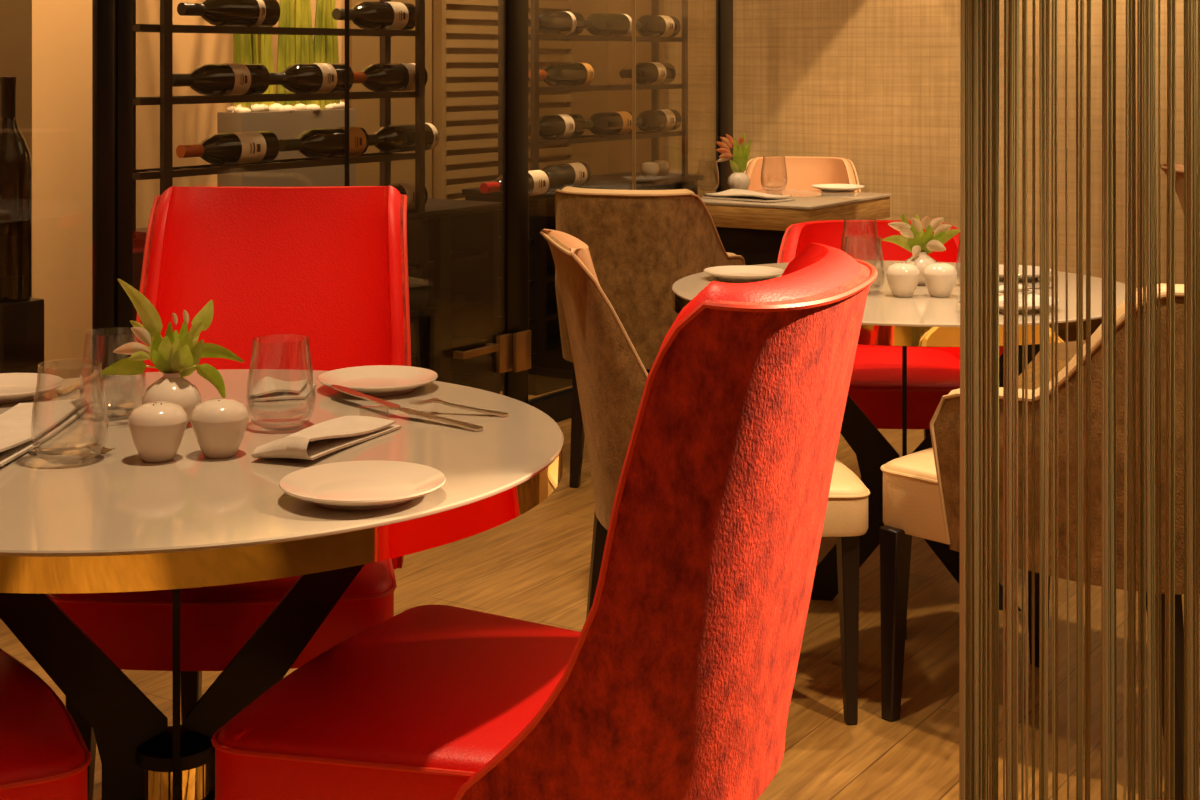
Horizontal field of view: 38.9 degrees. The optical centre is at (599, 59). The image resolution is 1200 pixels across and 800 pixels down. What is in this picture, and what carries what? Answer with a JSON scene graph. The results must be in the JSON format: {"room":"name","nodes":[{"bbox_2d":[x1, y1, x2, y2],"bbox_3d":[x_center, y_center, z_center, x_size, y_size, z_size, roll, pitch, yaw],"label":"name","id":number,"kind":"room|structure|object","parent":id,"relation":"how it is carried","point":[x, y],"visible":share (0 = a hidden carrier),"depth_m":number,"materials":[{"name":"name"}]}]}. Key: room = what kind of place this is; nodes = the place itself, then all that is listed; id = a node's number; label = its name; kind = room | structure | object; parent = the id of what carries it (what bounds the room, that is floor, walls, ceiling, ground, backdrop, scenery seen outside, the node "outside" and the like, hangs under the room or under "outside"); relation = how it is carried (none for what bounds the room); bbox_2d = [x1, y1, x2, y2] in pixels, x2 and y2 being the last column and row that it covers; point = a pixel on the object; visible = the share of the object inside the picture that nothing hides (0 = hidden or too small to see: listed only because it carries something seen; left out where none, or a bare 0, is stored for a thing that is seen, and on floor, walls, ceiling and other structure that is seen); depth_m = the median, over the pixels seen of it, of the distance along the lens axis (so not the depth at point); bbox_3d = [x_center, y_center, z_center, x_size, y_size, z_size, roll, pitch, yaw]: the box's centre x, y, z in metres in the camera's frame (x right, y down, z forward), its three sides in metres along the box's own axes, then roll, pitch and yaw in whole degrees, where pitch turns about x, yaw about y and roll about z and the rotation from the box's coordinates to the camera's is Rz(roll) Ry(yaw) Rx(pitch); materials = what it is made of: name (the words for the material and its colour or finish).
{"room":"restaurant","nodes":[
{"label":"restaurant","id":0,"kind":"room"},
{"bbox_2d":[0,0,31,297],"bbox_3d":[-1.750,-0.084,4.805,0.140,2.748,0.240,0,0,33],"label":"column","id":1,"kind":"structure","parent":0,"point":[15,15],"depth_m":4.83,"materials":[{"name":"brown"}]},
{"bbox_2d":[32,0,432,378],"bbox_3d":[-2.732,-0.085,4.175,0.123,2.750,10.420,0,0,33],"label":"wall","id":2,"kind":"structure","parent":0,"point":[61,29],"depth_m":5.61,"materials":[{"name":"brown"}]},
{"bbox_2d":[349,0,431,197],"bbox_3d":[-0.854,0.080,6.926,0.029,2.380,0.502,0,0,33],"label":"wall panel","id":3,"kind":"object","parent":2,"relation":"attached to","point":[364,51],"visible":0.11,"depth_m":6.92,"materials":[{"name":"brown"}]},
{"bbox_2d":[433,0,570,199],"bbox_3d":[-0.349,0.015,7.683,0.049,1.950,1.236,0,0,33],"label":"slatted panel","id":4,"kind":"object","parent":2,"relation":"attached to","point":[465,32],"visible":0.2,"depth_m":7.35,"materials":[{"name":"brown"}]},
{"bbox_2d":[0,357,1199,799],"bbox_3d":[0.716,1.340,1.932,8.307,0.100,10.620,0,0,33],"label":"floor","id":5,"kind":"structure","parent":0,"point":[533,566],"depth_m":3.67,"materials":[{"name":"brown wood"}]},
{"bbox_2d":[0,298,43,373],"bbox_3d":[-1.554,0.960,4.464,0.130,0.660,0.132,0,0,33],"label":"plinth","id":6,"kind":"object","parent":5,"relation":"on","point":[21,323],"visible":0.28,"depth_m":4.42,"materials":[{"name":"black metal"}]},
{"bbox_2d":[0,77,31,302],"bbox_3d":[-1.554,0.337,4.464,0.120,0.586,0.120,0,0,33],"label":"wine bottle","id":7,"kind":"object","parent":6,"relation":"on","point":[15,156],"visible":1,"depth_m":4.42,"materials":[{"name":"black glass"}]},
{"bbox_2d":[0,648,91,799],"bbox_3d":[-1.048,0.768,2.033,0.778,1.044,0.568,0,0,-34],"label":"dining chair","id":8,"kind":"object","parent":5,"relation":"on","point":[44,754],"visible":1,"depth_m":2.03,"materials":[{"name":"red leather"}]},
{"bbox_2d":[48,186,410,799],"bbox_3d":[-0.603,0.765,2.984,0.545,1.049,0.778,0,0,-2],"label":"dining chair","id":9,"kind":"object","parent":5,"relation":"on","point":[328,265],"visible":0.48,"depth_m":3.24,"materials":[{"name":"red leather"}]},
{"bbox_2d":[0,369,563,799],"bbox_3d":[-0.603,0.915,2.420,1.103,0.750,1.103,0,0,0],"label":"round table","id":10,"kind":"object","parent":5,"relation":"on","point":[116,520],"visible":0.82,"depth_m":2.28,"materials":[{"name":"beige stone"}]},
{"bbox_2d":[0,373,63,403],"bbox_3d":[-0.957,0.529,2.721,0.190,0.022,0.190,0,0,0],"label":"plate","id":11,"kind":"object","parent":10,"relation":"on","point":[14,387],"visible":0.96,"depth_m":2.76,"materials":[{"name":"beige ceramic"}]},
{"bbox_2d":[0,399,90,466],"bbox_3d":[-0.843,0.526,2.428,0.124,0.025,0.410,0,0,-2],"label":"napkin","id":12,"kind":"object","parent":10,"relation":"on","point":[50,417],"visible":0.95,"depth_m":2.46,"materials":[{"name":"fabric"}]},
{"bbox_2d":[31,358,108,464],"bbox_3d":[-0.715,0.474,2.293,0.100,0.130,0.100,0,0,0],"label":"tumbler","id":13,"kind":"object","parent":10,"relation":"on","point":[64,462],"visible":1,"depth_m":2.28,"materials":[{"name":"glass"}]},
{"bbox_2d":[29,443,115,453],"bbox_3d":[-0.724,0.532,2.326,0.119,0.013,0.025,0,0,9],"label":"fork","id":14,"kind":"object","parent":10,"relation":"on","point":[94,445],"visible":0.94,"depth_m":2.32,"materials":[{"name":"silver metal"}]},
{"bbox_2d":[57,368,105,394],"bbox_3d":[-0.853,0.530,2.825,0.025,0.013,0.188,0,1,9],"label":"fork","id":15,"kind":"object","parent":10,"relation":"on","point":[96,372],"visible":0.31,"depth_m":2.79,"materials":[{"name":"silver metal"}]},
{"bbox_2d":[79,327,145,418],"bbox_3d":[-0.740,0.476,2.583,0.098,0.127,0.098,0,0,0],"label":"tumbler","id":16,"kind":"object","parent":10,"relation":"on","point":[86,333],"visible":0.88,"depth_m":2.57,"materials":[{"name":"glass"}]},
{"bbox_2d":[128,401,186,461],"bbox_3d":[-0.598,0.501,2.299,0.078,0.076,0.078,0,0,0],"label":"shaker","id":17,"kind":"object","parent":10,"relation":"on","point":[157,428],"visible":1,"depth_m":2.27,"materials":[{"name":"beige ceramic"}]},
{"bbox_2d":[101,279,243,423],"bbox_3d":[-0.628,0.431,2.513,0.211,0.218,0.086,0,0,0],"label":"flower vase","id":18,"kind":"object","parent":10,"relation":"on","point":[174,355],"visible":0.98,"depth_m":2.50,"materials":[{"name":"beige ceramic"}]},
{"bbox_2d":[191,398,248,457],"bbox_3d":[-0.519,0.501,2.322,0.078,0.076,0.078,0,0,0],"label":"shaker","id":19,"kind":"object","parent":10,"relation":"on","point":[219,425],"visible":1,"depth_m":2.30,"materials":[{"name":"beige ceramic"}]},
{"bbox_2d":[246,334,314,430],"bbox_3d":[-0.469,0.474,2.499,0.100,0.130,0.100,0,0,0],"label":"tumbler","id":20,"kind":"object","parent":10,"relation":"on","point":[302,417],"visible":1,"depth_m":2.49,"materials":[{"name":"glass"}]},
{"bbox_2d":[247,376,315,400],"bbox_3d":[-0.513,0.528,2.742,0.090,0.022,0.121,0,0,0],"label":"napkin","id":21,"kind":"object","parent":10,"relation":"on","point":[267,388],"visible":1,"depth_m":2.72,"materials":[{"name":"fabric"}]},
{"bbox_2d":[251,416,400,459],"bbox_3d":[-0.381,0.521,2.385,0.101,0.036,0.256,0,0,20],"label":"napkin","id":22,"kind":"object","parent":10,"relation":"on","point":[313,442],"visible":1,"depth_m":2.37,"materials":[{"name":"fabric"}]},
{"bbox_2d":[279,460,445,510],"bbox_3d":[-0.293,0.529,2.099,0.204,0.022,0.204,0,0,0],"label":"plate","id":23,"kind":"object","parent":10,"relation":"on","point":[366,484],"visible":1,"depth_m":2.12,"materials":[{"name":"beige ceramic"}]},
{"bbox_2d":[331,385,400,409],"bbox_3d":[-0.366,0.522,2.635,0.019,0.010,0.192,0,0,-40],"label":"knife","id":24,"kind":"object","parent":10,"relation":"on","point":[391,406],"visible":0.99,"depth_m":2.62,"materials":[{"name":"silver metal"}]},
{"bbox_2d":[359,404,388,419],"bbox_3d":[-0.339,0.529,2.548,0.040,0.020,0.028,0,0,-17],"label":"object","id":25,"kind":"object","parent":10,"relation":"on","point":[383,404],"visible":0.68,"depth_m":2.55,"materials":[{"name":"glass"}]},
{"bbox_2d":[318,365,437,395],"bbox_3d":[-0.364,0.529,2.788,0.196,0.022,0.196,0,0,0],"label":"plate","id":26,"kind":"object","parent":10,"relation":"on","point":[375,380],"visible":0.9,"depth_m":2.82,"materials":[{"name":"beige ceramic"}]},
{"bbox_2d":[398,408,482,430],"bbox_3d":[-0.239,0.532,2.521,0.164,0.014,0.019,0,0,36],"label":"knife","id":27,"kind":"object","parent":10,"relation":"on","point":[469,426],"visible":1,"depth_m":2.51,"materials":[{"name":"silver metal"}]},
{"bbox_2d":[409,398,508,416],"bbox_3d":[-0.215,0.528,2.588,0.153,0.022,0.025,0,0,9],"label":"fork","id":28,"kind":"object","parent":10,"relation":"on","point":[433,400],"visible":1,"depth_m":2.58,"materials":[{"name":"silver metal"}]},
{"bbox_2d":[217,0,355,186],"bbox_3d":[-1.108,0.151,6.061,0.138,2.276,0.642,0,0,33],"label":"planter","id":29,"kind":"object","parent":5,"relation":"on","point":[285,119],"visible":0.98,"depth_m":6.03,"materials":[{"name":"brown"}]},
{"bbox_2d":[133,198,502,393],"bbox_3d":[-0.891,0.900,5.593,0.380,0.780,1.431,0,0,33],"label":"base cabinet","id":30,"kind":"object","parent":5,"relation":"on","point":[452,245],"visible":0.18,"depth_m":5.97,"materials":[{"name":"wood"}]},
{"bbox_2d":[134,198,502,239],"bbox_3d":[-0.891,0.522,5.593,0.380,0.025,1.431,0,0,33],"label":"countertop","id":31,"kind":"structure","parent":30,"relation":"on","point":[434,208],"depth_m":5.90,"materials":[{"name":"black metal"}]},
{"bbox_2d":[133,0,424,238],"bbox_3d":[-0.995,-0.474,5.248,0.173,1.967,1.225,0,0,33],"label":"wine rack","id":32,"kind":"object","parent":31,"relation":"on","point":[166,172],"visible":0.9,"depth_m":5.12,"materials":[{"name":"brown"}]},
{"bbox_2d":[173,63,269,95],"bbox_3d":[-1.133,0.058,5.029,0.096,0.095,0.367,0,0,33],"label":"wine bottle","id":33,"kind":"object","parent":32,"relation":"on","point":[225,78],"visible":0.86,"depth_m":5.01,"materials":[{"name":"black glass"}]},
{"bbox_2d":[240,74,246,84],"bbox_3d":[-1.060,0.058,5.057,0.003,0.034,0.027,0,0,33],"label":"print","id":34,"kind":"object","parent":33,"relation":"attached to","point":[240,74],"depth_m":5.06},
{"bbox_2d":[176,131,279,164],"bbox_3d":[-1.111,0.264,5.063,0.096,0.095,0.367,0,0,33],"label":"wine bottle","id":35,"kind":"object","parent":32,"relation":"on","point":[259,146],"visible":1,"depth_m":5.04,"materials":[{"name":"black glass"}]},
{"bbox_2d":[250,143,260,153],"bbox_3d":[-1.033,0.264,5.097,0.003,0.034,0.042,0,0,33],"label":"print","id":36,"kind":"object","parent":35,"relation":"attached to","point":[258,145],"depth_m":5.10},
{"bbox_2d":[177,0,280,26],"bbox_3d":[-1.109,-0.147,5.066,0.096,0.095,0.367,0,0,33],"label":"wine bottle","id":37,"kind":"object","parent":32,"relation":"on","point":[252,13],"visible":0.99,"depth_m":5.04,"materials":[{"name":"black glass"}]},
{"bbox_2d":[133,152,414,179],"bbox_3d":[-0.993,0.322,5.245,0.130,0.020,1.222,0,0,33],"label":"shelf","id":38,"kind":"object","parent":32,"relation":"attached to","point":[166,171],"depth_m":5.11,"materials":[{"name":"brown"}]},
{"bbox_2d":[133,91,414,104],"bbox_3d":[-0.993,0.116,5.245,0.130,0.020,1.222,0,0,33],"label":"shelf","id":39,"kind":"object","parent":32,"relation":"attached to","point":[166,97],"depth_m":5.11,"materials":[{"name":"brown"}]},
{"bbox_2d":[133,24,414,36],"bbox_3d":[-0.993,-0.090,5.245,0.130,0.020,1.222,0,0,33],"label":"shelf","id":40,"kind":"object","parent":32,"relation":"attached to","point":[165,30],"depth_m":5.11,"materials":[{"name":"brown"}]},
{"bbox_2d":[269,63,353,92],"bbox_3d":[-0.925,0.058,5.348,0.096,0.095,0.367,0,0,33],"label":"wine bottle","id":41,"kind":"object","parent":32,"relation":"on","point":[307,77],"visible":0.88,"depth_m":5.33,"materials":[{"name":"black glass"}]},
{"bbox_2d":[328,73,333,83],"bbox_3d":[-0.852,0.058,5.376,0.003,0.034,0.027,0,0,33],"label":"print","id":42,"kind":"object","parent":41,"relation":"attached to","point":[329,73],"depth_m":5.37},
{"bbox_2d":[279,126,368,157],"bbox_3d":[-0.885,0.264,5.410,0.096,0.095,0.367,0,0,33],"label":"wine bottle","id":43,"kind":"object","parent":32,"relation":"on","point":[320,142],"visible":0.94,"depth_m":5.38,"materials":[{"name":"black glass"}]},
{"bbox_2d":[355,137,361,146],"bbox_3d":[-0.780,0.264,5.487,0.003,0.034,0.034,0,0,33],"label":"print","id":44,"kind":"object","parent":43,"relation":"attached to","point":[357,137],"depth_m":5.48},
{"bbox_2d":[332,1,414,29],"bbox_3d":[-0.747,-0.147,5.622,0.096,0.095,0.367,0,0,33],"label":"wine bottle","id":45,"kind":"object","parent":32,"relation":"on","point":[365,14],"visible":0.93,"depth_m":5.59,"materials":[{"name":"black glass"}]},
{"bbox_2d":[399,11,405,20],"bbox_3d":[-0.660,-0.147,5.671,0.003,0.034,0.030,0,0,33],"label":"print","id":46,"kind":"object","parent":45,"relation":"attached to","point":[404,15],"depth_m":5.67},
{"bbox_2d":[353,63,427,91],"bbox_3d":[-0.720,0.058,5.664,0.096,0.095,0.367,0,0,33],"label":"wine bottle","id":47,"kind":"object","parent":32,"relation":"on","point":[377,77],"visible":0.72,"depth_m":5.63,"materials":[{"name":"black glass"}]},
{"bbox_2d":[368,123,438,152],"bbox_3d":[-0.686,0.264,5.716,0.096,0.095,0.367,0,0,33],"label":"wine bottle","id":48,"kind":"object","parent":32,"relation":"on","point":[401,137],"visible":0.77,"depth_m":5.68,"materials":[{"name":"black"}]},
{"bbox_2d":[375,182,427,209],"bbox_3d":[-0.720,0.462,5.664,0.096,0.095,0.367,0,0,33],"label":"wine bottle","id":49,"kind":"object","parent":31,"relation":"on","point":[407,188],"visible":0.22,"depth_m":5.71,"materials":[{"name":"black glass"}]},
{"bbox_2d":[480,170,550,196],"bbox_3d":[-0.318,0.462,6.282,0.096,0.095,0.367,0,0,33],"label":"wine bottle","id":50,"kind":"object","parent":31,"relation":"on","point":[539,181],"visible":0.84,"depth_m":6.32,"materials":[{"name":"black glass"}]},
{"bbox_2d":[539,179,545,187],"bbox_3d":[-0.216,0.462,6.354,0.003,0.034,0.039,0,0,33],"label":"print","id":51,"kind":"object","parent":50,"relation":"attached to","point":[544,183],"depth_m":6.36},
{"bbox_2d":[408,250,488,270],"bbox_3d":[-0.900,0.699,5.599,0.320,0.018,1.431,0,0,33],"label":"shelf","id":52,"kind":"object","parent":30,"relation":"attached to","point":[433,262],"depth_m":5.84,"materials":[{"name":"black metal"}]},
{"bbox_2d":[410,294,488,317],"bbox_3d":[-0.900,0.859,5.599,0.320,0.018,1.431,0,0,33],"label":"shelf","id":53,"kind":"object","parent":30,"relation":"attached to","point":[435,309],"depth_m":5.85,"materials":[{"name":"black metal"}]},
{"bbox_2d":[411,335,488,362],"bbox_3d":[-0.900,1.009,5.599,0.320,0.018,1.431,0,0,33],"label":"shelf","id":54,"kind":"object","parent":30,"relation":"attached to","point":[435,353],"depth_m":5.85,"materials":[{"name":"black metal"}]},
{"bbox_2d":[92,0,732,421],"bbox_3d":[-1.455,-0.085,5.021,1.097,2.749,5.832,0,0,33],"label":"door frame","id":55,"kind":"structure","parent":5,"relation":"on","point":[112,20],"depth_m":5.78,"materials":[{"name":"black metal"}]},
{"bbox_2d":[211,243,877,799],"bbox_3d":[-0.046,0.768,2.193,0.778,1.044,0.568,0,0,22],"label":"dining chair","id":56,"kind":"object","parent":5,"relation":"on","point":[677,680],"visible":1,"depth_m":1.93,"materials":[{"name":"red fabric"}]},
{"bbox_2d":[462,171,703,395],"bbox_3d":[-0.042,0.900,7.156,0.380,0.780,1.271,0,0,33],"label":"base cabinet","id":57,"kind":"object","parent":5,"relation":"on","point":[549,371],"visible":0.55,"depth_m":6.64,"materials":[{"name":"wood"}]},
{"bbox_2d":[498,265,554,285],"bbox_3d":[-0.050,0.859,7.162,0.320,0.018,1.270,0,0,33],"label":"shelf","id":58,"kind":"object","parent":57,"relation":"attached to","point":[541,279],"depth_m":6.62,"materials":[{"name":"black metal"}]},
{"bbox_2d":[498,227,555,243],"bbox_3d":[-0.050,0.699,7.162,0.320,0.018,1.270,0,0,33],"label":"shelf","id":59,"kind":"object","parent":57,"relation":"attached to","point":[533,237],"depth_m":6.56,"materials":[{"name":"black metal"}]},
{"bbox_2d":[498,302,558,324],"bbox_3d":[-0.050,1.009,7.162,0.320,0.018,1.270,0,0,33],"label":"shelf","id":60,"kind":"object","parent":57,"relation":"attached to","point":[551,313],"depth_m":6.63,"materials":[{"name":"black metal"}]},
{"bbox_2d":[462,171,703,198],"bbox_3d":[-0.042,0.522,7.156,0.380,0.025,1.271,0,0,33],"label":"countertop","id":61,"kind":"structure","parent":57,"relation":"on","point":[622,180],"depth_m":7.19,"materials":[{"name":"black metal"}]},
{"bbox_2d":[542,162,590,188],"bbox_3d":[-0.171,0.462,6.764,0.096,0.095,0.367,0,0,33],"label":"wine bottle","id":62,"kind":"object","parent":61,"relation":"on","point":[578,173],"visible":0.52,"depth_m":6.77,"materials":[{"name":"grey"}]},
{"bbox_2d":[498,0,687,176],"bbox_3d":[0.002,-0.474,7.037,0.173,1.967,1.198,0,0,33],"label":"wine rack","id":63,"kind":"object","parent":61,"relation":"on","point":[535,89],"visible":0.79,"depth_m":6.84,"materials":[{"name":"brown"}]},
{"bbox_2d":[528,11,584,34],"bbox_3d":[-0.194,-0.147,6.729,0.096,0.095,0.367,0,0,33],"label":"wine bottle","id":64,"kind":"object","parent":63,"relation":"on","point":[550,22],"visible":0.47,"depth_m":6.72,"materials":[{"name":"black glass"}]},
{"bbox_2d":[528,114,585,138],"bbox_3d":[-0.190,0.264,6.735,0.096,0.095,0.367,0,0,33],"label":"wine bottle","id":65,"kind":"object","parent":63,"relation":"on","point":[558,125],"visible":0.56,"depth_m":6.72,"materials":[{"name":"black glass"}]},
{"bbox_2d":[528,63,593,85],"bbox_3d":[-0.164,0.058,6.776,0.096,0.095,0.367,0,0,33],"label":"wine bottle","id":66,"kind":"object","parent":63,"relation":"on","point":[552,74],"visible":0.84,"depth_m":6.76,"materials":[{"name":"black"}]},
{"bbox_2d":[528,131,681,146],"bbox_3d":[0.004,0.322,7.035,0.130,0.020,1.198,0,0,33],"label":"shelf","id":67,"kind":"object","parent":63,"relation":"attached to","point":[535,141],"depth_m":6.94,"materials":[{"name":"brown"}]},
{"bbox_2d":[528,84,681,92],"bbox_3d":[0.004,0.116,7.035,0.130,0.020,1.198,0,0,33],"label":"shelf","id":68,"kind":"object","parent":63,"relation":"attached to","point":[535,88],"depth_m":6.93,"materials":[{"name":"brown"}]},
{"bbox_2d":[528,34,681,41],"bbox_3d":[0.004,-0.090,7.035,0.130,0.020,1.198,0,0,33],"label":"shelf","id":69,"kind":"object","parent":63,"relation":"attached to","point":[533,37],"depth_m":6.94,"materials":[{"name":"brown"}]},
{"bbox_2d":[584,13,631,35],"bbox_3d":[0.008,-0.147,7.040,0.096,0.095,0.367,0,0,33],"label":"wine bottle","id":70,"kind":"object","parent":63,"relation":"on","point":[602,24],"visible":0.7,"depth_m":7.02,"materials":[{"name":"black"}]},
{"bbox_2d":[585,111,631,134],"bbox_3d":[0.017,0.264,7.053,0.096,0.095,0.367,0,0,33],"label":"wine bottle","id":71,"kind":"object","parent":63,"relation":"on","point":[604,123],"visible":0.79,"depth_m":7.03,"materials":[{"name":"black glass"}]},
{"bbox_2d":[619,62,675,83],"bbox_3d":[0.198,0.058,7.333,0.096,0.095,0.367,0,0,33],"label":"wine bottle","id":72,"kind":"object","parent":63,"relation":"on","point":[650,72],"visible":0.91,"depth_m":7.31,"materials":[{"name":"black glass"}]},
{"bbox_2d":[636,109,680,131],"bbox_3d":[0.226,0.264,7.375,0.096,0.095,0.367,0,0,33],"label":"wine bottle","id":73,"kind":"object","parent":63,"relation":"on","point":[663,119],"visible":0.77,"depth_m":7.35,"materials":[{"name":"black glass"}]},
{"bbox_2d":[636,15,680,36],"bbox_3d":[0.221,-0.147,7.367,0.096,0.095,0.367,0,0,33],"label":"wine bottle","id":74,"kind":"object","parent":63,"relation":"on","point":[646,25],"visible":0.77,"depth_m":7.35,"materials":[{"name":"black glass"}]},
{"bbox_2d":[640,162,659,177],"bbox_3d":[0.216,0.474,7.352,0.084,0.069,0.084,0,0,0],"label":"ceramic pot","id":75,"kind":"object","parent":61,"relation":"on","point":[648,169],"visible":1,"depth_m":7.32,"materials":[{"name":"beige"}]},
{"bbox_2d":[653,160,669,175],"bbox_3d":[0.265,0.474,7.481,0.084,0.069,0.084,0,0,0],"label":"ceramic pot","id":76,"kind":"object","parent":61,"relation":"on","point":[664,166],"visible":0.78,"depth_m":7.45,"materials":[{"name":"beige"}]},
{"bbox_2d":[567,0,663,189],"bbox_3d":[0.070,0.140,8.144,0.249,2.300,0.504,0,0,33],"label":"wall panel","id":77,"kind":"object","parent":5,"relation":"on","point":[607,59],"visible":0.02,"depth_m":7.95,"materials":[{"name":"brown"}]},
{"bbox_2d":[555,186,744,487],"bbox_3d":[0.146,0.836,5.322,0.572,0.907,0.710,0,0,18],"label":"armchair","id":78,"kind":"object","parent":5,"relation":"on","point":[640,243],"visible":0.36,"depth_m":5.01,"materials":[{"name":"fabric"}]},
{"bbox_2d":[540,229,869,724],"bbox_3d":[0.208,0.824,3.461,0.609,0.933,0.484,0,0,-10],"label":"dining chair","id":79,"kind":"object","parent":5,"relation":"on","point":[611,376],"visible":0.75,"depth_m":3.29,"materials":[{"name":"beige fabric"}]},
{"bbox_2d":[701,188,890,264],"bbox_3d":[0.746,0.915,6.710,0.550,0.750,0.740,0,0,33],"label":"square table","id":80,"kind":"object","parent":5,"relation":"on","point":[754,231],"visible":0.27,"depth_m":6.45,"materials":[{"name":"wood"}]},
{"bbox_2d":[697,160,718,189],"bbox_3d":[0.448,0.478,7.055,0.095,0.124,0.095,0,0,0],"label":"tumbler","id":81,"kind":"object","parent":80,"relation":"on","point":[716,160],"visible":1,"depth_m":7.05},
{"bbox_2d":[716,133,750,189],"bbox_3d":[0.545,0.419,6.948,0.146,0.241,0.094,0,0,0],"label":"flower vase","id":82,"kind":"object","parent":80,"relation":"on","point":[738,179],"visible":0.93,"depth_m":6.94,"materials":[{"name":"beige ceramic"}]},
{"bbox_2d":[702,189,794,201],"bbox_3d":[0.573,0.524,6.577,0.169,0.029,0.333,0,0,-44],"label":"napkin","id":83,"kind":"object","parent":80,"relation":"on","point":[731,194],"visible":1,"depth_m":6.54,"materials":[{"name":"fabric"}]},
{"bbox_2d":[761,156,786,191],"bbox_3d":[0.717,0.468,7.001,0.110,0.143,0.110,0,0,0],"label":"tumbler","id":84,"kind":"object","parent":80,"relation":"on","point":[763,156],"visible":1,"depth_m":6.99,"materials":[{"name":"glass"}]},
{"bbox_2d":[811,184,864,191],"bbox_3d":[0.980,0.529,7.001,0.220,0.022,0.220,0,0,0],"label":"plate","id":85,"kind":"object","parent":80,"relation":"on","point":[823,187],"visible":1,"depth_m":6.98,"materials":[{"name":"beige ceramic"}]},
{"bbox_2d":[744,156,860,191],"bbox_3d":[0.881,0.868,7.534,0.601,0.844,0.750,0,0,9],"label":"armchair","id":86,"kind":"object","parent":5,"relation":"on","point":[802,172],"visible":0.12,"depth_m":7.82,"materials":[{"name":"beige fabric"}]},
{"bbox_2d":[777,220,1002,438],"bbox_3d":[0.804,0.888,4.828,0.653,0.803,0.789,0,0,3],"label":"armchair","id":87,"kind":"object","parent":5,"relation":"on","point":[875,386],"visible":0.15,"depth_m":4.75,"materials":[{"name":"red fabric"}]},
{"bbox_2d":[672,260,1136,639],"bbox_3d":[0.722,0.915,4.030,1.103,0.750,1.103,0,0,0],"label":"round table","id":88,"kind":"object","parent":5,"relation":"on","point":[922,319],"visible":0.25,"depth_m":3.97,"materials":[{"name":"beige stone"}]},
{"bbox_2d":[703,265,783,281],"bbox_3d":[0.355,0.529,4.188,0.200,0.022,0.200,0,0,0],"label":"plate","id":89,"kind":"object","parent":88,"relation":"on","point":[736,273],"visible":0.99,"depth_m":4.22,"materials":[{"name":"beige ceramic"}]},
{"bbox_2d":[841,218,879,266],"bbox_3d":[0.668,0.474,4.367,0.100,0.130,0.100,0,0,0],"label":"tumbler","id":90,"kind":"object","parent":88,"relation":"on","point":[846,218],"visible":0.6,"depth_m":4.36,"materials":[{"name":"glass"}]},
{"bbox_2d":[844,235,884,294],"bbox_3d":[0.609,0.474,3.936,0.100,0.130,0.100,0,0,0],"label":"tumbler","id":91,"kind":"object","parent":88,"relation":"on","point":[849,235],"visible":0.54,"depth_m":3.92,"materials":[{"name":"glass"}]},
{"bbox_2d":[886,262,919,296],"bbox_3d":[0.693,0.501,3.886,0.078,0.076,0.078,0,0,0],"label":"shaker","id":92,"kind":"object","parent":88,"relation":"on","point":[902,278],"visible":1,"depth_m":3.86,"materials":[{"name":"beige ceramic"}]},
{"bbox_2d":[882,214,959,284],"bbox_3d":[0.774,0.455,4.094,0.192,0.169,0.086,0,0,0],"label":"flower vase","id":93,"kind":"object","parent":88,"relation":"on","point":[920,243],"visible":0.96,"depth_m":4.08,"materials":[{"name":"beige ceramic"}]},
{"bbox_2d":[923,262,956,296],"bbox_3d":[0.777,0.501,3.886,0.078,0.076,0.078,0,0,0],"label":"shaker","id":94,"kind":"object","parent":88,"relation":"on","point":[939,278],"visible":1,"depth_m":3.86,"materials":[{"name":"beige ceramic"}]},
{"bbox_2d":[958,287,1050,302],"bbox_3d":[0.890,0.511,3.723,0.320,0.013,0.025,0,0,-40],"label":"fork","id":95,"kind":"object","parent":88,"relation":"on","point":[1028,288],"visible":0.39,"depth_m":3.76,"materials":[{"name":"silver metal"}]},
{"bbox_2d":[999,284,1036,292],"bbox_3d":[0.911,0.529,3.893,0.065,0.020,0.240,0,0,45],"label":"napkin","id":96,"kind":"object","parent":88,"relation":"on","point":[1001,288],"visible":0.09,"depth_m":3.94,"materials":[{"name":"fabric"}]},
{"bbox_2d":[999,265,1050,280],"bbox_3d":[1.020,0.529,4.207,0.200,0.022,0.200,0,0,0],"label":"plate","id":97,"kind":"object","parent":88,"relation":"on","point":[1001,267],"visible":0.23,"depth_m":4.24,"materials":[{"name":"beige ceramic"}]},
{"bbox_2d":[999,293,1059,312],"bbox_3d":[0.893,0.529,3.683,0.200,0.022,0.200,0,0,0],"label":"plate","id":98,"kind":"object","parent":88,"relation":"on","point":[1029,296],"visible":0.21,"depth_m":3.70,"materials":[{"name":"beige ceramic"}]},
{"bbox_2d":[880,283,1199,799],"bbox_3d":[0.950,0.836,3.220,0.604,0.907,0.804,0,0,-39],"label":"armchair","id":99,"kind":"object","parent":5,"relation":"on","point":[921,489],"visible":0.48,"depth_m":3.02,"materials":[{"name":"beige fabric"}]},
{"bbox_2d":[1160,163,1197,218],"bbox_3d":[1.919,0.785,4.442,0.742,1.010,0.541,0,0,-6],"label":"dining chair","id":100,"kind":"object","parent":5,"relation":"on","point":[1179,169],"visible":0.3,"depth_m":4.56,"materials":[{"name":"brown leather"}]},
{"bbox_2d":[664,0,1197,359],"bbox_3d":[3.539,-0.085,6.383,8.227,2.750,0.122,0,0,33],"label":"wall","id":101,"kind":"structure","parent":0,"point":[874,85],"depth_m":7.73,"materials":[{"name":"paper"}]},
{"bbox_3d":[0.716,-1.510,1.932,8.307,0.100,10.620,0,0,33],"label":"ceiling","id":102,"kind":"structure","parent":0,"visible":0},
{"bbox_2d":[959,0,1199,799],"bbox_3d":[0.775,-0.094,2.420,0.650,2.728,0.120,0,0,0],"label":"curtain","id":103,"kind":"object","parent":102,"relation":"hanging from","point":[979,19],"visible":1,"depth_m":2.41,"materials":[{"name":"beige fabric"}]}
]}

